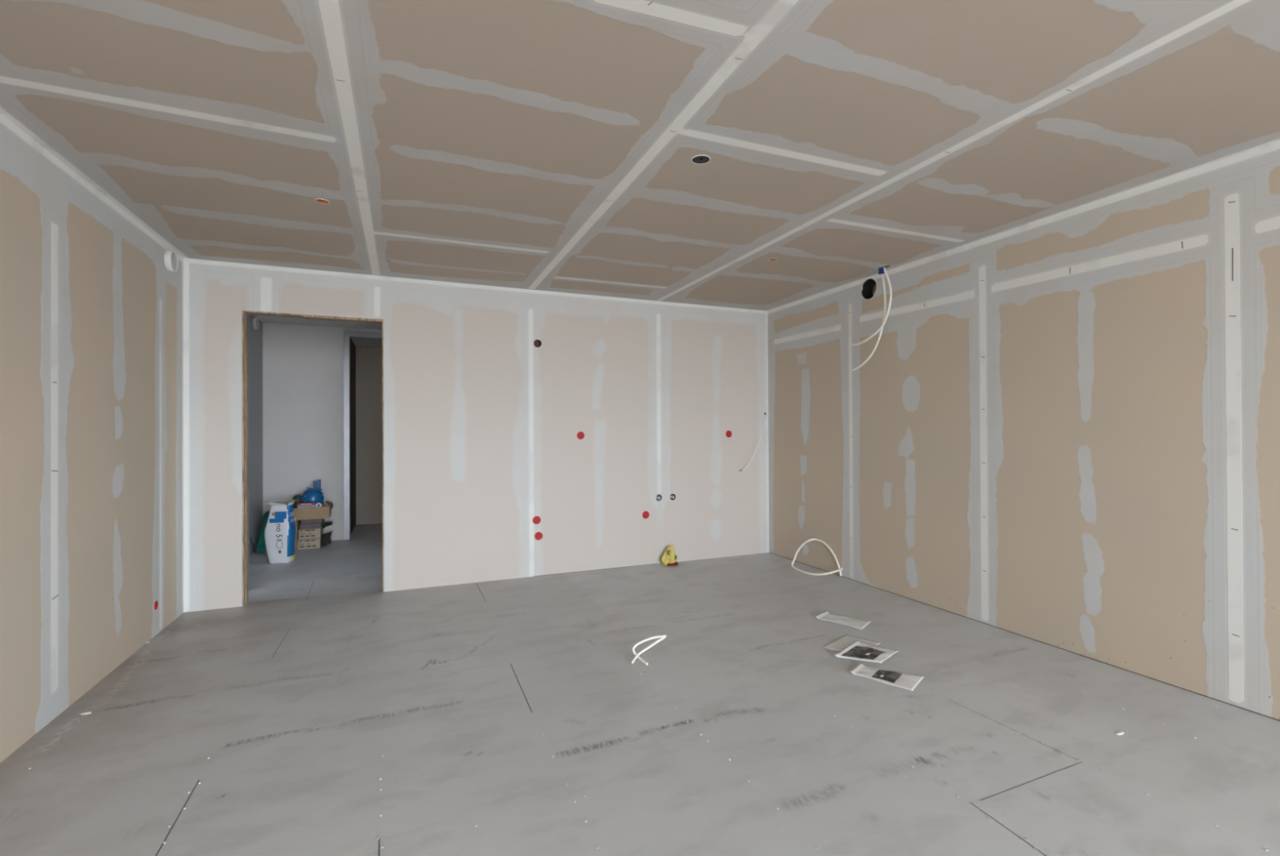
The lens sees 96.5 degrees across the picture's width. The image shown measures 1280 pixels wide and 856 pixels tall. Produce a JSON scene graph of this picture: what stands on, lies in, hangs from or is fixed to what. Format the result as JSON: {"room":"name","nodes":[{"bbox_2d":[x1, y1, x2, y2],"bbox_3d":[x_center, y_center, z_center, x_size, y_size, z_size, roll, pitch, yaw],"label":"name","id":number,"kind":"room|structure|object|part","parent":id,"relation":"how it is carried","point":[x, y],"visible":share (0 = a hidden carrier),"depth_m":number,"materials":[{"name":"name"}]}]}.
{"room":"construction site","nodes":[
{"label":"construction site","id":0,"kind":"room"},
{"bbox_2d":[0,113,262,762],"bbox_3d":[-1.761,0.024,0.332,0.131,2.500,13.160,0,0,-22],"label":"wall","id":1,"kind":"structure","parent":0,"point":[91,308],"depth_m":2.75,"materials":[{"name":"beige paint"}]},
{"bbox_2d":[153,600,158,609],"bbox_3d":[-3.027,1.108,3.570,0.004,0.064,0.064,0,0,-22],"label":"junction box","id":2,"kind":"object","parent":1,"relation":"attached to","point":[156,602],"visible":1,"depth_m":3.56,"materials":[{"name":"red plastic"}]},
{"bbox_2d":[164,249,178,272],"bbox_3d":[-3.104,-1.105,3.782,0.034,0.144,0.144,0,0,-22],"label":"detector","id":3,"kind":"object","parent":1,"relation":"attached to","point":[171,259],"visible":1,"depth_m":3.75,"materials":[{"name":"white plastic"}]},
{"bbox_3d":[-3.091,-1.105,3.788,0.003,0.118,0.118,0,0,-22],"label":"plate","id":4,"kind":"part","parent":3,"relation":"part of","materials":[{"name":"white plastic"}]},
{"bbox_2d":[248,534,256,553],"bbox_3d":[-4.014,1.226,5.926,0.035,0.253,0.219,0,0,-19],"label":"wall socket","id":5,"kind":"object","parent":1,"relation":"attached to","point":[249,535],"visible":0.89,"depth_m":5.84,"materials":[{"name":"black plastic"}]},
{"bbox_2d":[252,317,258,329],"bbox_3d":[-4.084,-1.108,6.066,0.030,0.124,0.124,0,0,-22],"label":"detector","id":6,"kind":"object","parent":1,"relation":"attached to","point":[255,322],"visible":1,"depth_m":6.03,"materials":[{"name":"white plastic"}]},
{"bbox_2d":[262,322,343,539],"bbox_3d":[-3.934,0.065,6.606,0.914,2.500,0.102,0,0,-22],"label":"wall","id":7,"kind":"structure","parent":0,"point":[303,365],"depth_m":6.58,"materials":[{"name":"white paint"}]},
{"bbox_2d":[350,337,355,534],"bbox_3d":[-3.735,0.102,7.318,0.095,2.430,1.060,0,0,-22],"label":"wall","id":8,"kind":"structure","parent":0,"point":[353,348],"depth_m":7.37,"materials":[{"name":"paint"}]},
{"bbox_2d":[343,329,350,539],"bbox_3d":[-3.482,0.078,6.785,0.059,2.470,0.118,0,0,-22],"label":"trim","id":9,"kind":"structure","parent":8,"relation":"attached to","point":[346,332],"depth_m":6.73,"materials":[{"name":"metal"}]},
{"bbox_2d":[343,327,382,332],"bbox_3d":[-2.478,-1.172,7.219,2.252,0.035,0.100,0,0,-22],"label":"wall closet header","id":10,"kind":"structure","parent":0,"point":[344,328],"depth_m":6.82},
{"bbox_2d":[349,330,382,339],"bbox_3d":[-2.447,-1.119,7.221,2.193,0.070,0.118,0,0,-22],"label":"trim","id":11,"kind":"structure","parent":10,"relation":"attached to","point":[353,334],"depth_m":6.83,"materials":[{"name":"metal"}]},
{"bbox_2d":[351,337,382,347],"bbox_3d":[-2.691,-1.133,7.801,2.400,0.035,1.140,0,0,-22],"label":"ceiling","id":12,"kind":"structure","parent":0,"point":[358,342],"depth_m":7.45,"materials":[{"name":"grey paint"}]},
{"bbox_2d":[355,346,382,524],"bbox_3d":[-2.886,0.103,8.275,2.205,2.430,0.100,0,0,-22],"label":"wall","id":13,"kind":"structure","parent":0,"point":[369,446],"depth_m":7.87,"materials":[{"name":"grey paint"}]},
{"bbox_2d":[183,257,768,612],"bbox_3d":[-0.970,0.043,5.029,4.926,2.500,0.121,0,0,-22],"label":"wall","id":14,"kind":"structure","parent":0,"point":[482,423],"depth_m":4.92,"materials":[{"name":"white paint"}]},
{"bbox_2d":[241,311,248,605],"bbox_3d":[-2.919,0.225,4.222,0.012,2.146,0.119,0,0,-22],"label":"trim","id":15,"kind":"structure","parent":14,"relation":"attached to","point":[244,316],"depth_m":4.21,"materials":[{"name":"brown wood"}]},
{"bbox_2d":[242,310,383,324],"bbox_3d":[-2.494,-0.850,4.405,0.942,0.016,0.117,0,0,-22],"label":"trim","id":16,"kind":"structure","parent":14,"relation":"attached to","point":[249,313],"depth_m":4.38,"materials":[{"name":"brown wood"}]},
{"bbox_2d":[382,320,384,591],"bbox_3d":[-2.058,0.223,4.578,0.010,2.146,0.119,0,0,-22],"label":"trim","id":17,"kind":"structure","parent":14,"relation":"attached to","point":[382,321],"depth_m":4.52,"materials":[{"name":"brown wood"}]},
{"bbox_2d":[532,515,541,524],"bbox_3d":[-0.901,0.804,4.985,0.083,0.083,0.004,0,0,-22],"label":"junction box","id":18,"kind":"object","parent":14,"relation":"attached to","point":[536,519],"visible":1,"depth_m":4.99,"materials":[{"name":"red plastic"}]},
{"bbox_2d":[533,338,542,347],"bbox_3d":[-0.906,-0.739,5.022,0.084,0.084,0.052,0,0,-22],"label":"junction box","id":19,"kind":"object","parent":14,"relation":"attached to","point":[537,343],"visible":0.99,"depth_m":5.04,"materials":[{"name":"black plastic"}]},
{"bbox_2d":[533,530,543,540],"bbox_3d":[-0.886,0.944,4.991,0.083,0.083,0.004,0,0,-22],"label":"junction box","id":20,"kind":"object","parent":14,"relation":"attached to","point":[538,535],"visible":1,"depth_m":4.99,"materials":[{"name":"red plastic"}]},
{"bbox_2d":[576,431,585,439],"bbox_3d":[-0.534,0.068,5.142,0.083,0.083,0.004,0,0,-22],"label":"junction box","id":21,"kind":"object","parent":14,"relation":"attached to","point":[580,435],"visible":1,"depth_m":5.14,"materials":[{"name":"red plastic"}]},
{"bbox_2d":[641,510,649,519],"bbox_3d":[0.055,0.819,5.381,0.083,0.083,0.004,0,0,-22],"label":"junction box","id":22,"kind":"object","parent":14,"relation":"attached to","point":[645,514],"visible":1,"depth_m":5.38,"materials":[{"name":"red plastic"}]},
{"bbox_2d":[654,493,662,501],"bbox_3d":[0.173,0.663,5.452,0.078,0.078,0.046,0,0,-22],"label":"pipe","id":23,"kind":"object","parent":14,"relation":"attached to","point":[659,496],"visible":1,"depth_m":5.44,"materials":[{"name":"silver plastic"}]},
{"bbox_2d":[669,492,676,500],"bbox_3d":[0.309,0.663,5.508,0.078,0.078,0.046,0,0,-22],"label":"pipe","id":24,"kind":"object","parent":14,"relation":"attached to","point":[672,496],"visible":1,"depth_m":5.50,"materials":[{"name":"silver plastic"}]},
{"bbox_2d":[724,429,732,437],"bbox_3d":[0.893,0.060,5.733,0.083,0.083,0.004,0,0,-22],"label":"junction box","id":25,"kind":"object","parent":14,"relation":"attached to","point":[728,433],"visible":1,"depth_m":5.73,"materials":[{"name":"red plastic"}]},
{"bbox_2d":[739,412,768,471],"bbox_3d":[1.178,0.138,5.785,0.337,0.598,0.122,0,0,-22],"label":"wire","id":26,"kind":"object","parent":14,"relation":"attached to","point":[765,413],"visible":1,"depth_m":5.75,"materials":[{"name":"white plastic"}]},
{"bbox_2d":[0,0,1279,329],"bbox_3d":[0.331,-1.287,1.866,5.176,0.121,14.620,0,0,-22],"label":"ceiling","id":27,"kind":"structure","parent":0,"point":[550,145],"depth_m":2.30,"materials":[{"name":"beige paint"}]},
{"bbox_2d":[315,198,329,204],"bbox_3d":[-1.699,-1.234,3.053,0.068,0.048,0.068,0,0,-22],"label":"outlet","id":28,"kind":"object","parent":27,"relation":"attached to","point":[318,200],"visible":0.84,"depth_m":3.06,"materials":[{"name":"orange plastic"}]},
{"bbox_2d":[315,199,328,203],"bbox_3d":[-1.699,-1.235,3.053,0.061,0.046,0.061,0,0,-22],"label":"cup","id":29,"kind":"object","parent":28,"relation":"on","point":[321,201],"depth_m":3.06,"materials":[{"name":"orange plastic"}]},
{"bbox_2d":[691,155,710,164],"bbox_3d":[0.277,-1.245,2.604,0.088,0.048,0.088,0,0,-22],"label":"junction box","id":30,"kind":"object","parent":27,"relation":"attached to","point":[698,159],"visible":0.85,"depth_m":2.61,"materials":[{"name":"black plastic"}]},
{"bbox_2d":[768,257,777,261],"bbox_3d":[0.962,-1.241,4.136,0.066,0.048,0.066,0,0,-22],"label":"outlet","id":31,"kind":"object","parent":27,"relation":"attached to","point":[771,259],"visible":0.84,"depth_m":4.14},
{"bbox_2d":[848,265,892,370],"bbox_3d":[1.807,-0.843,4.471,0.047,0.757,0.446,0,0,-22],"label":"conduit","id":32,"kind":"object","parent":27,"relation":"hanging from","point":[882,270],"visible":1,"depth_m":4.35,"materials":[{"name":"white plastic"}]},
{"bbox_2d":[0,522,1279,855],"bbox_3d":[0.333,1.346,1.850,5.196,0.152,14.620,0,0,-22],"label":"floor","id":33,"kind":"structure","parent":0,"point":[328,712],"depth_m":2.35,"materials":[{"name":"grey concrete"}]},
{"bbox_2d":[80,711,91,714],"bbox_3d":[-2.499,1.285,2.576,0.039,0.006,0.016,0,0,-22],"label":"chip","id":34,"kind":"object","parent":33,"relation":"on","point":[87,712],"visible":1,"depth_m":2.57,"materials":[{"name":"white"}]},
{"bbox_2d":[257,511,270,552],"bbox_3d":[-4.003,1.113,6.158,0.156,0.396,0.500,0,0,-26],"label":"bag","id":35,"kind":"object","parent":33,"relation":"on","point":[261,547],"visible":0.36,"depth_m":6.01,"materials":[{"name":"green plastic"}]},
{"bbox_2d":[264,498,295,563],"bbox_3d":[-3.509,1.004,5.576,0.239,0.607,0.171,0,0,-9],"label":"bag","id":36,"kind":"object","parent":33,"relation":"on","point":[280,528],"visible":1,"depth_m":5.51,"materials":[{"name":"paper"}]},
{"bbox_2d":[294,520,301,549],"bbox_3d":[-3.772,1.153,6.271,0.050,0.317,0.251,0,0,-22],"label":"cardboard box","id":37,"kind":"object","parent":33,"relation":"on","point":[297,522],"visible":0.32,"depth_m":6.17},
{"bbox_2d":[297,536,321,549],"bbox_3d":[-3.638,1.255,6.299,0.212,0.111,0.261,0,0,-24],"label":"cardboard box","id":38,"kind":"object","parent":33,"relation":"on","point":[310,543],"visible":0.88,"depth_m":6.18,"materials":[{"name":"beige cardboard"}]},
{"bbox_2d":[298,524,323,538],"bbox_3d":[-3.630,1.144,6.303,0.208,0.109,0.261,0,0,-22],"label":"cardboard box","id":39,"kind":"object","parent":38,"relation":"on","point":[313,532],"visible":0.81,"depth_m":6.19,"materials":[{"name":"beige cardboard"}]},
{"bbox_2d":[299,520,324,528],"bbox_3d":[-3.628,1.064,6.321,0.201,0.049,0.251,0,0,-21],"label":"cardboard box","id":40,"kind":"object","parent":39,"relation":"on","point":[316,524],"visible":0.8,"depth_m":6.21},
{"bbox_2d":[301,518,324,524],"bbox_3d":[-3.625,1.014,6.325,0.200,0.049,0.246,0,0,-24],"label":"cardboard box","id":41,"kind":"object","parent":40,"relation":"on","point":[316,520],"visible":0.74,"depth_m":6.22,"materials":[{"name":"grey cardboard"}]},
{"bbox_2d":[293,500,333,519],"bbox_3d":[-3.606,0.907,6.307,0.373,0.160,0.302,0,0,-25],"label":"cardboard tray","id":42,"kind":"object","parent":41,"relation":"on","point":[324,511],"visible":0.76,"depth_m":6.18,"materials":[{"name":"brown cardboard"}]},
{"bbox_2d":[292,493,303,507],"bbox_3d":[-3.789,0.858,6.327,0.116,0.247,0.116,0,0,-22],"label":"canister","id":43,"kind":"object","parent":42,"relation":"in","point":[297,496],"visible":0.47,"depth_m":6.28,"materials":[{"name":"green plastic"}]},
{"bbox_2d":[297,504,315,507],"bbox_3d":[-3.629,0.908,6.230,0.180,0.145,0.100,0,0,-22],"label":"box","id":44,"kind":"object","parent":42,"relation":"in","point":[304,505],"visible":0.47,"depth_m":6.18,"materials":[{"name":"white cardboard"}]},
{"bbox_2d":[297,502,316,505],"bbox_3d":[-3.634,0.823,6.227,0.175,0.022,0.104,0,0,-25],"label":"box","id":45,"kind":"object","parent":44,"relation":"on","point":[298,503],"visible":0.92,"depth_m":6.20,"materials":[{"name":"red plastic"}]},
{"bbox_2d":[298,487,325,502],"bbox_3d":[-3.606,0.740,6.290,0.258,0.174,0.225,0,0,-22],"label":"helmet","id":46,"kind":"object","parent":45,"relation":"on","point":[312,495],"visible":1,"depth_m":6.23,"materials":[{"name":"blue plastic"}]},
{"bbox_2d":[313,480,316,503],"bbox_3d":[-3.654,0.788,6.420,0.036,0.388,0.026,0,0,-22],"label":"tool","id":47,"kind":"object","parent":42,"relation":"in","point":[314,482],"visible":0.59,"depth_m":6.41,"materials":[{"name":"blue plastic"}]},
{"bbox_2d":[317,479,320,506],"bbox_3d":[-3.614,0.781,6.436,0.030,0.401,0.026,0,0,-22],"label":"tool","id":48,"kind":"object","parent":42,"relation":"in","point":[318,480],"visible":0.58,"depth_m":6.43,"materials":[{"name":"blue plastic"}]},
{"bbox_2d":[322,520,333,528],"bbox_3d":[-3.478,1.082,6.350,0.106,0.075,0.133,0,0,-22],"label":"scrap","id":49,"kind":"object","parent":39,"relation":"attached to","point":[326,523],"visible":1,"depth_m":6.32,"materials":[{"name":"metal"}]},
{"bbox_2d":[321,530,332,546],"bbox_3d":[-3.481,1.228,6.351,0.110,0.163,0.134,0,0,-22],"label":"foil","id":50,"kind":"object","parent":33,"relation":"on","point":[326,537],"visible":1,"depth_m":6.31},
{"bbox_2d":[631,634,666,664],"bbox_3d":[0.037,1.224,3.183,0.126,0.107,0.244,0,0,34],"label":"pipe offcut","id":51,"kind":"object","parent":33,"relation":"on","point":[663,636],"visible":1,"depth_m":3.18,"materials":[{"name":"white plastic"}]},
{"bbox_2d":[661,545,678,565],"bbox_3d":[0.280,1.202,5.387,0.166,0.180,0.115,0,0,-22],"label":"crumpled bag","id":52,"kind":"object","parent":33,"relation":"on","point":[668,557],"visible":1,"depth_m":5.36,"materials":[{"name":"yellow plastic"}]},
{"bbox_2d":[791,537,843,575],"bbox_3d":[1.558,1.141,5.054,0.233,0.276,0.474,0,0,-22],"label":"pipe offcut","id":53,"kind":"object","parent":33,"relation":"on","point":[839,569],"visible":1,"depth_m":5.03,"materials":[{"name":"white plastic"}]},
{"bbox_2d":[814,609,871,628],"bbox_3d":[1.343,1.264,3.784,0.316,0.020,0.189,0,0,40],"label":"pouch","id":54,"kind":"object","parent":33,"relation":"on","point":[855,622],"visible":1,"depth_m":3.77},
{"bbox_2d":[822,634,880,651],"bbox_3d":[1.246,1.272,3.350,0.308,0.004,0.207,0,0,-44],"label":"pouch","id":55,"kind":"object","parent":33,"relation":"on","point":[842,642],"visible":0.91,"depth_m":3.38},
{"bbox_2d":[834,639,898,662],"bbox_3d":[1.272,1.260,3.200,0.230,0.014,0.335,-1,0,44],"label":"pouch","id":56,"kind":"object","parent":55,"relation":"on","point":[857,650],"visible":1,"depth_m":3.20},
{"bbox_2d":[841,645,884,659],"bbox_3d":[1.250,1.261,3.195,0.157,0.006,0.223,-1,0,44],"label":"print","id":57,"kind":"object","parent":56,"relation":"on","point":[855,652],"depth_m":3.20},
{"bbox_2d":[849,662,924,689],"bbox_3d":[1.270,1.264,2.937,0.307,0.014,0.217,0,0,41],"label":"pouch","id":58,"kind":"object","parent":33,"relation":"on","point":[902,679],"visible":1,"depth_m":2.91,"materials":[{"name":"white plastic"}]},
{"bbox_2d":[871,669,902,682],"bbox_3d":[1.267,1.265,2.925,0.109,0.005,0.144,-1,0,41],"label":"print","id":59,"kind":"object","parent":58,"relation":"on","point":[881,675],"depth_m":2.91},
{"bbox_2d":[1115,731,1124,734],"bbox_3d":[1.990,1.264,2.368,0.044,0.006,0.018,0,0,-22],"label":"chip","id":60,"kind":"object","parent":33,"relation":"on","point":[1117,732],"visible":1,"depth_m":2.36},
{"bbox_2d":[767,141,1279,720],"bbox_3d":[2.485,0.019,3.279,0.121,2.500,5.758,0,0,-22],"label":"wall","id":61,"kind":"structure","parent":0,"point":[1062,430],"depth_m":3.21,"materials":[{"name":"beige paint"}]},
{"bbox_2d":[861,277,877,299],"bbox_3d":[1.996,-1.126,4.689,0.301,0.176,0.176,0,0,-22],"label":"duct sleeve","id":62,"kind":"object","parent":61,"relation":"attached to","point":[867,288],"visible":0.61,"depth_m":4.71,"materials":[{"name":"plastic"}]}
]}

